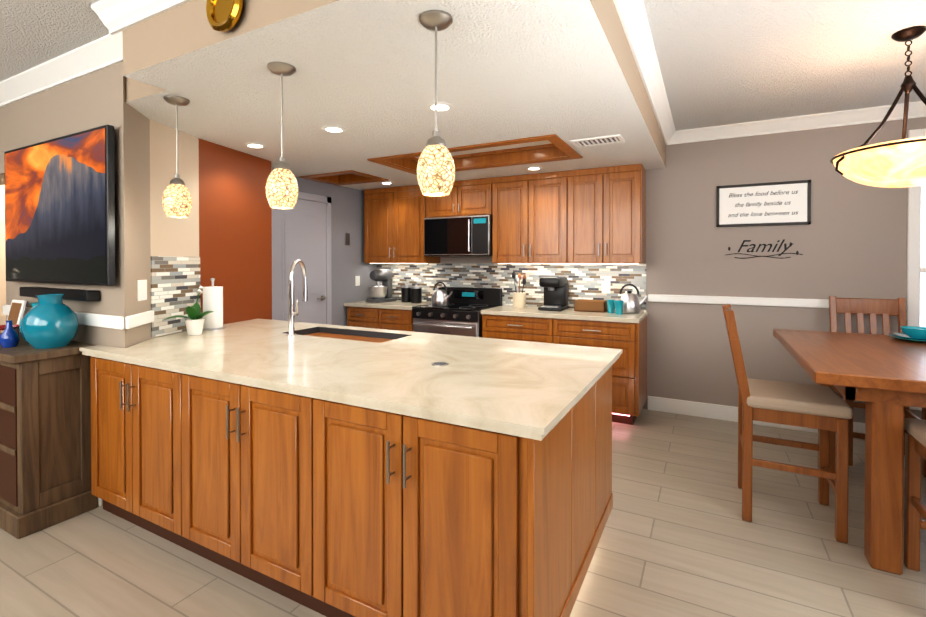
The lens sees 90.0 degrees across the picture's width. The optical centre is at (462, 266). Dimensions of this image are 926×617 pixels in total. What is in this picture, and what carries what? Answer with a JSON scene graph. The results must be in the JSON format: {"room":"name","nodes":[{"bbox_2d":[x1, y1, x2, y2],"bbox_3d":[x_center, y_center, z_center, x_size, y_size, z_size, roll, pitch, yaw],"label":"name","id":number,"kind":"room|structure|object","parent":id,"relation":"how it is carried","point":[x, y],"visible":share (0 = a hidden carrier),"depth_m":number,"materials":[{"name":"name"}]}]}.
{"room":"kitchen","nodes":[
{"label":"kitchen","id":0,"kind":"room"},
{"bbox_2d":[0,31,376,506],"bbox_3d":[-2.937,0.054,4.934,4.990,2.560,3.435,0,1,28],"label":"wall","id":1,"kind":"structure","parent":0,"point":[221,233],"depth_m":3.01,"materials":[{"name":"beige paint"}]},
{"bbox_2d":[4,124,114,285],"bbox_3d":[-2.437,-0.330,2.778,1.292,0.854,0.064,0,1,28],"label":"screen","id":2,"kind":"object","parent":1,"relation":"attached to","point":[59,210],"visible":1,"depth_m":2.67,"materials":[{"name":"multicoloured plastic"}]},
{"bbox_2d":[20,287,100,301],"bbox_3d":[-2.434,0.160,2.780,0.860,0.060,0.068,0,1,28],"label":"soundbar","id":3,"kind":"object","parent":1,"relation":"attached to","point":[81,295],"visible":0.98,"depth_m":2.66,"materials":[{"name":"black plastic"}]},
{"bbox_2d":[137,280,146,300],"bbox_3d":[-1.870,0.136,2.701,0.007,0.120,0.117,0,1,-14],"label":"switch plate","id":4,"kind":"object","parent":1,"relation":"attached to","point":[141,290],"depth_m":2.68,"materials":[{"name":"white plastic"}]},
{"bbox_2d":[272,192,331,324],"bbox_3d":[-1.639,0.286,4.732,0.071,2.100,0.860,0,1,28],"label":"hall door","id":5,"kind":"structure","parent":1,"relation":"in","point":[301,230],"depth_m":4.78,"materials":[{"name":"grey paint"}]},
{"bbox_2d":[345,233,349,244],"bbox_3d":[-1.340,-0.320,5.359,0.010,0.140,0.080,0,1,28],"label":"switch plate","id":6,"kind":"object","parent":1,"relation":"attached to","point":[347,235],"depth_m":5.36,"materials":[{"name":"grey"}]},
{"bbox_2d":[355,276,359,285],"bbox_3d":[-1.258,0.168,5.524,0.006,0.120,0.080,0,1,28],"label":"switch plate","id":7,"kind":"object","parent":1,"relation":"attached to","point":[357,278],"depth_m":5.52,"materials":[{"name":"white plastic"}]},
{"bbox_2d":[123,0,665,190],"bbox_3d":[-0.431,-1.050,3.523,3.370,0.321,3.500,0,1,28],"label":"ceiling","id":8,"kind":"structure","parent":0,"point":[522,85],"depth_m":2.29,"materials":[{"name":"white paint"}]},
{"bbox_2d":[162,95,191,217],"bbox_3d":[-1.522,-0.579,2.465,0.138,0.625,0.138,0,1,28],"label":"pendant light","id":9,"kind":"object","parent":8,"relation":"hanging from","point":[176,200],"visible":0.98,"depth_m":2.43,"materials":[{"name":"beige glass"}]},
{"bbox_2d":[206,0,243,31],"bbox_3d":[-0.905,-0.995,1.766,0.196,0.196,0.045,0,1,28],"label":"clock","id":10,"kind":"object","parent":8,"relation":"attached to","point":[224,15],"visible":1,"depth_m":1.76,"materials":[{"name":"gold metal"}]},
{"bbox_2d":[244,142,266,147],"bbox_3d":[-1.534,-0.896,3.420,0.154,0.009,0.154,0,1,1],"label":"recessed light","id":11,"kind":"object","parent":8,"relation":"in","point":[250,144],"depth_m":3.41,"materials":[{"name":"white"}]},
{"bbox_2d":[265,62,298,208],"bbox_3d":[-0.807,-0.575,2.063,0.138,0.625,0.138,0,1,28],"label":"pendant light","id":12,"kind":"object","parent":8,"relation":"hanging from","point":[281,187],"visible":1,"depth_m":2.02,"materials":[{"name":"beige glass"}]},
{"bbox_2d":[322,125,345,132],"bbox_3d":[-0.838,-0.891,3.005,0.154,0.009,0.154,0,1,1],"label":"recessed light","id":13,"kind":"object","parent":8,"relation":"in","point":[330,128],"depth_m":3.00,"materials":[{"name":"white"}]},
{"bbox_2d":[91,0,675,144],"bbox_3d":[0.121,-1.159,3.167,2.240,0.100,3.570,0,1,28],"label":"crown molding","id":14,"kind":"structure","parent":8,"relation":"attached to","point":[116,16],"depth_m":2.17,"materials":[{"name":"white paint"}]},
{"bbox_2d":[417,10,454,195],"bbox_3d":[-0.096,-0.571,1.652,0.138,0.625,0.138,0,1,28],"label":"pendant light","id":15,"kind":"object","parent":8,"relation":"hanging from","point":[435,171],"visible":1,"depth_m":1.61,"materials":[{"name":"beige glass"}]},
{"bbox_2d":[426,102,453,111],"bbox_3d":[-0.128,-0.887,2.571,0.154,0.009,0.154,0,1,19],"label":"recessed light","id":16,"kind":"object","parent":8,"relation":"in","point":[443,106],"depth_m":2.56,"materials":[{"name":"white"}]},
{"bbox_2d":[525,166,541,169],"bbox_3d":[0.651,-0.904,4.252,0.154,0.009,0.154,0,1,19],"label":"recessed light","id":17,"kind":"object","parent":8,"relation":"in","point":[532,167],"depth_m":4.24,"materials":[{"name":"white"}]},
{"bbox_2d":[570,134,624,147],"bbox_3d":[0.959,-0.892,3.297,0.340,0.015,0.200,0,1,28],"label":"ceiling vent","id":18,"kind":"object","parent":8,"relation":"in","point":[597,141],"visible":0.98,"depth_m":3.28,"materials":[{"name":"white metal"}]},
{"bbox_2d":[0,409,925,616],"bbox_3d":[-2.250,1.395,1.858,9.300,0.060,8.450,0,1,28],"label":"floor","id":19,"kind":"structure","parent":0,"point":[680,537],"depth_m":2.17,"materials":[{"name":"beige tile"}]},
{"bbox_2d":[0,332,97,538],"bbox_3d":[-3.120,0.894,2.965,2.240,0.920,0.360,0,1,28],"label":"console","id":20,"kind":"object","parent":19,"relation":"on","point":[45,438],"visible":0.81,"depth_m":2.42,"materials":[{"name":"brown wood"}]},
{"bbox_2d":[0,320,19,347],"bbox_3d":[-2.478,0.364,2.529,0.080,0.145,0.080,0,1,28],"label":"vase","id":21,"kind":"object","parent":20,"relation":"on","point":[9,336],"visible":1,"depth_m":2.51,"materials":[{"name":"blue glass"}]},
{"bbox_2d":[0,324,19,331],"bbox_3d":[-2.785,0.397,2.782,0.200,0.075,0.200,0,1,28],"label":"bowl","id":22,"kind":"object","parent":20,"relation":"on","point":[15,327],"visible":0.15,"depth_m":2.82,"materials":[{"name":"red ceramic"}]},
{"bbox_2d":[7,300,26,324],"bbox_3d":[-2.869,0.322,2.965,0.180,0.217,0.060,0,1,28],"label":"photo frame","id":23,"kind":"object","parent":20,"relation":"on","point":[16,311],"visible":0.65,"depth_m":2.95,"materials":[{"name":"white wood"}]},
{"bbox_2d":[19,302,37,338],"bbox_3d":[-2.434,0.321,2.675,0.192,0.228,0.192,0,1,28],"label":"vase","id":24,"kind":"object","parent":20,"relation":"on","point":[34,304],"visible":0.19,"depth_m":2.61,"materials":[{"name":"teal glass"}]},
{"bbox_2d":[21,294,78,348],"bbox_3d":[-2.258,0.294,2.536,0.240,0.285,0.240,0,1,28],"label":"vase","id":25,"kind":"object","parent":20,"relation":"on","point":[49,320],"visible":1,"depth_m":2.47,"materials":[{"name":"teal ceramic"}]},
{"bbox_2d":[82,351,612,616],"bbox_3d":[-0.643,0.918,2.468,2.564,0.880,1.278,0,1,28],"label":"kitchen island","id":26,"kind":"object","parent":19,"relation":"on","point":[327,470],"depth_m":1.73,"materials":[{"name":"brown wood"}]},
{"bbox_2d":[79,319,622,442],"bbox_3d":[-0.731,0.457,2.548,2.872,0.040,1.330,0,1,28],"label":"island countertop","id":27,"kind":"structure","parent":26,"relation":"on","point":[512,385],"depth_m":2.06,"materials":[{"name":"beige stone"}]},
{"bbox_2d":[164,286,213,334],"bbox_3d":[-1.704,0.277,2.954,0.212,0.312,0.305,0,1,28],"label":"potted plant","id":28,"kind":"object","parent":27,"relation":"on","point":[194,322],"visible":1,"depth_m":2.93,"materials":[{"name":"green plant"}]},
{"bbox_2d":[203,278,224,329],"bbox_3d":[-1.732,0.253,3.207,0.150,0.355,0.150,0,1,28],"label":"paper towel","id":29,"kind":"object","parent":27,"relation":"on","point":[212,297],"visible":0.92,"depth_m":3.16,"materials":[{"name":"white paper"}]},
{"bbox_2d":[286,259,307,335],"bbox_3d":[-1.039,0.192,2.970,0.135,0.482,0.192,0,1,28],"label":"faucet","id":30,"kind":"object","parent":27,"relation":"on","point":[292,314],"visible":1,"depth_m":2.91,"materials":[{"name":"silver metal"}]},
{"bbox_2d":[303,331,390,342],"bbox_3d":[-0.755,0.557,2.992,0.834,0.192,0.354,0,1,28],"label":"sink","id":31,"kind":"object","parent":27,"relation":"in","point":[334,334],"depth_m":3.14,"materials":[{"name":"brown metal"}]},
{"bbox_2d":[347,307,412,331],"bbox_3d":[-0.793,0.890,5.352,0.915,0.880,0.599,0,1,28],"label":"base cabinet","id":32,"kind":"object","parent":19,"relation":"on","point":[366,317],"depth_m":5.08,"materials":[{"name":"brown wood"}]},
{"bbox_2d":[344,299,430,310],"bbox_3d":[-0.806,0.430,5.344,0.935,0.040,0.619,0,1,28],"label":"countertop","id":33,"kind":"structure","parent":32,"relation":"on","point":[397,305],"depth_m":5.12,"materials":[{"name":"beige stone"}]},
{"bbox_2d":[366,269,396,302],"bbox_3d":[-0.958,0.216,5.456,0.216,0.385,0.340,0,1,28],"label":"stand mixer","id":34,"kind":"object","parent":33,"relation":"on","point":[380,294],"visible":1,"depth_m":5.36,"materials":[{"name":"grey metal"}]},
{"bbox_2d":[401,284,410,301],"bbox_3d":[-0.655,0.305,5.387,0.128,0.207,0.128,0,1,28],"label":"canister","id":35,"kind":"object","parent":33,"relation":"on","point":[406,293],"visible":0.88,"depth_m":5.33,"materials":[{"name":"black plastic"}]},
{"bbox_2d":[411,285,421,302],"bbox_3d":[-0.532,0.306,5.277,0.128,0.207,0.128,0,1,28],"label":"canister","id":36,"kind":"object","parent":33,"relation":"on","point":[416,293],"visible":1,"depth_m":5.22,"materials":[{"name":"black plastic"}]},
{"bbox_2d":[412,287,501,336],"bbox_3d":[-0.065,0.774,4.909,0.760,1.080,0.671,0,1,28],"label":"range","id":37,"kind":"object","parent":19,"relation":"on","point":[460,314],"visible":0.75,"depth_m":4.74,"materials":[{"name":"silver metal"}]},
{"bbox_2d":[431,282,452,305],"bbox_3d":[-0.217,0.283,4.872,0.247,0.253,0.190,0,1,28],"label":"kettle","id":38,"kind":"object","parent":37,"relation":"on","point":[440,297],"visible":0.98,"depth_m":4.82,"materials":[{"name":"silver metal"}]},
{"bbox_2d":[482,315,551,342],"bbox_3d":[0.632,0.898,4.596,0.712,0.880,0.599,0,1,28],"label":"base cabinet","id":39,"kind":"object","parent":19,"relation":"on","point":[509,327],"depth_m":4.33,"materials":[{"name":"brown wood"}]},
{"bbox_2d":[552,315,647,424],"bbox_3d":[1.268,0.901,4.259,0.727,0.880,0.599,0,1,28],"label":"base cabinet","id":40,"kind":"object","parent":19,"relation":"on","point":[625,332],"depth_m":3.92,"materials":[{"name":"brown wood"}]},
{"bbox_2d":[481,303,647,322],"bbox_3d":[0.952,0.439,4.411,1.445,0.040,0.619,0,1,28],"label":"countertop","id":41,"kind":"structure","parent":40,"relation":"on","point":[527,312],"depth_m":4.18,"materials":[{"name":"beige stone"}]},
{"bbox_2d":[512,272,526,307],"bbox_3d":[0.580,0.233,4.715,0.176,0.365,0.147,0,1,28],"label":"utensil crock","id":42,"kind":"object","parent":41,"relation":"on","point":[519,299],"visible":1,"depth_m":4.66,"materials":[{"name":"beige ceramic"}]},
{"bbox_2d":[538,275,568,310],"bbox_3d":[0.884,0.249,4.532,0.220,0.337,0.327,0,1,28],"label":"coffee maker","id":43,"kind":"object","parent":41,"relation":"on","point":[555,293],"visible":1,"depth_m":4.51,"materials":[{"name":"black plastic"}]},
{"bbox_2d":[574,299,607,312],"bbox_3d":[1.218,0.368,4.394,0.280,0.100,0.180,0,1,28],"label":"basket","id":44,"kind":"object","parent":41,"relation":"on","point":[584,305],"visible":0.9,"depth_m":4.32,"materials":[{"name":"brown wood"}]},
{"bbox_2d":[607,300,614,312],"bbox_3d":[1.347,0.360,4.212,0.076,0.120,0.075,0,1,28],"label":"tumbler","id":45,"kind":"object","parent":41,"relation":"on","point":[610,306],"visible":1,"depth_m":4.18,"materials":[{"name":"teal glass"}]},
{"bbox_2d":[615,300,622,314],"bbox_3d":[1.385,0.361,4.113,0.076,0.120,0.075,0,1,28],"label":"tumbler","id":46,"kind":"object","parent":41,"relation":"on","point":[618,307],"visible":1,"depth_m":4.08,"materials":[{"name":"teal glass"}]},
{"bbox_2d":[620,284,647,313],"bbox_3d":[1.554,0.287,4.238,0.260,0.266,0.200,0,1,28],"label":"kettle","id":47,"kind":"object","parent":41,"relation":"on","point":[632,304],"visible":0.98,"depth_m":4.18,"materials":[{"name":"silver metal"}]},
{"bbox_2d":[722,304,852,543],"bbox_3d":[1.763,0.796,2.581,0.552,1.123,0.460,0,1,28],"label":"chair","id":48,"kind":"object","parent":19,"relation":"on","point":[825,410],"visible":1,"depth_m":2.45,"materials":[{"name":"brown wood"}]},
{"bbox_2d":[773,329,925,574],"bbox_3d":[2.427,0.908,2.433,1.184,0.901,1.504,0,1,28],"label":"dining table","id":49,"kind":"object","parent":19,"relation":"on","point":[883,377],"visible":0.88,"depth_m":2.08,"materials":[{"name":"brown wood"}]},
{"bbox_2d":[887,326,925,342],"bbox_3d":[2.791,0.413,2.836,0.284,0.079,0.284,0,1,28],"label":"dishes","id":50,"kind":"object","parent":49,"relation":"on","point":[914,334],"visible":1,"depth_m":2.81,"materials":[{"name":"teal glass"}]},
{"bbox_2d":[829,296,925,477],"bbox_3d":[2.920,0.789,3.276,0.460,1.123,0.552,0,1,28],"label":"chair","id":51,"kind":"object","parent":19,"relation":"on","point":[871,308],"visible":0.42,"depth_m":3.44,"materials":[{"name":"brown wood"}]},
{"bbox_2d":[904,418,925,570],"bbox_3d":[2.096,0.803,1.786,0.460,1.123,0.552,0,1,28],"label":"chair","id":52,"kind":"object","parent":19,"relation":"on","point":[915,452],"visible":0.9,"depth_m":2.07,"materials":[{"name":"brown wood"}]},
{"bbox_2d":[0,0,925,130],"bbox_3d":[-2.250,-1.235,1.832,9.300,0.080,8.450,0,1,28],"label":"ceiling","id":53,"kind":"structure","parent":0,"point":[723,62],"depth_m":2.56,"materials":[{"name":"white paint"}]},
{"bbox_2d":[830,26,925,187],"bbox_3d":[2.281,-0.806,2.380,0.627,0.790,0.642,0,1,28],"label":"chandelier","id":54,"kind":"object","parent":53,"relation":"hanging from","point":[900,163],"visible":1,"depth_m":2.31,"materials":[{"name":"beige glass"}]},
{"bbox_2d":[440,101,925,439],"bbox_3d":[1.280,0.057,4.604,5.650,2.560,0.205,0,1,28],"label":"wall","id":55,"kind":"structure","parent":0,"point":[850,241],"depth_m":3.93,"materials":[{"name":"beige paint"}]},
{"bbox_2d":[364,185,439,263],"bbox_3d":[-0.724,-0.480,5.455,0.868,0.874,0.329,0,1,28],"label":"upper cabinet","id":56,"kind":"object","parent":55,"relation":"attached to","point":[393,216],"depth_m":5.30,"materials":[{"name":"brown wood"}]},
{"bbox_2d":[424,178,491,217],"bbox_3d":[0.015,-0.727,5.060,0.805,0.374,0.329,0,1,28],"label":"upper cabinet","id":57,"kind":"object","parent":55,"relation":"attached to","point":[473,197],"depth_m":4.88,"materials":[{"name":"brown wood"}]},
{"bbox_2d":[424,215,492,255],"bbox_3d":[-0.007,-0.325,5.023,0.785,0.416,0.401,0,1,28],"label":"microwave","id":58,"kind":"object","parent":57,"relation":"attached to","point":[460,236],"visible":0.96,"depth_m":4.85,"materials":[{"name":"black glass"}]},
{"bbox_2d":[492,170,575,263],"bbox_3d":[0.742,-0.473,4.677,0.840,0.874,0.329,0,1,28],"label":"upper cabinet","id":59,"kind":"object","parent":55,"relation":"attached to","point":[534,215],"depth_m":4.52,"materials":[{"name":"brown wood"}]},
{"bbox_2d":[602,281,609,292],"bbox_3d":[1.394,0.198,4.511,0.080,0.120,0.005,0,1,28],"label":"switch plate","id":60,"kind":"object","parent":55,"relation":"attached to","point":[605,284],"depth_m":4.51,"materials":[{"name":"white plastic"}]},
{"bbox_2d":[576,164,645,263],"bbox_3d":[1.323,-0.470,4.369,0.717,0.874,0.329,0,1,28],"label":"upper cabinet","id":61,"kind":"object","parent":55,"relation":"attached to","point":[591,216],"depth_m":4.19,"materials":[{"name":"brown wood"}]},
{"bbox_2d":[716,180,810,226],"bbox_3d":[2.520,-0.526,3.907,0.670,0.360,0.022,0,1,28],"label":"sign","id":62,"kind":"object","parent":55,"relation":"attached to","point":[799,202],"visible":0.98,"depth_m":3.90,"materials":[{"name":"white paper"}]},
{"bbox_2d":[735,201,787,206],"bbox_3d":[2.524,-0.527,3.903,0.395,0.046,0.002,0,1,28],"label":"lettering","id":63,"kind":"object","parent":62,"relation":"attached to","point":[760,204],"visible":1,"depth_m":3.91,"materials":[{"name":"black paint"}]},
{"bbox_2d":[728,212,797,216],"bbox_3d":[2.522,-0.448,3.904,0.498,0.035,0.002,0,1,28],"label":"lettering","id":64,"kind":"object","parent":62,"relation":"attached to","point":[784,213],"visible":1,"depth_m":3.89,"materials":[{"name":"black paint"}]},
{"bbox_2d":[729,190,797,196],"bbox_3d":[2.523,-0.618,3.902,0.494,0.035,0.002,0,1,28],"label":"lettering","id":65,"kind":"object","parent":62,"relation":"attached to","point":[763,194],"visible":1,"depth_m":3.90,"materials":[{"name":"black paint"}]},
{"bbox_2d":[727,242,802,258],"bbox_3d":[2.533,-0.136,3.913,0.551,0.133,0.007,0,1,28],"label":"family sign","id":66,"kind":"object","parent":55,"relation":"attached to","point":[797,252],"visible":1,"depth_m":3.89,"materials":[{"name":"black metal"}]},
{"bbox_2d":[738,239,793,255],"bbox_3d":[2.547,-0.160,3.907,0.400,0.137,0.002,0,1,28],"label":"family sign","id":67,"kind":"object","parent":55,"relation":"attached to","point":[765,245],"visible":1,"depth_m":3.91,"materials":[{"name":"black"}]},
{"bbox_2d":[906,128,925,410],"bbox_3d":[3.490,0.024,3.394,0.350,2.090,0.029,0,1,28],"label":"dining room window","id":68,"kind":"structure","parent":55,"relation":"in","point":[916,262],"depth_m":3.44,"materials":[{"name":"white glass"}]}
]}

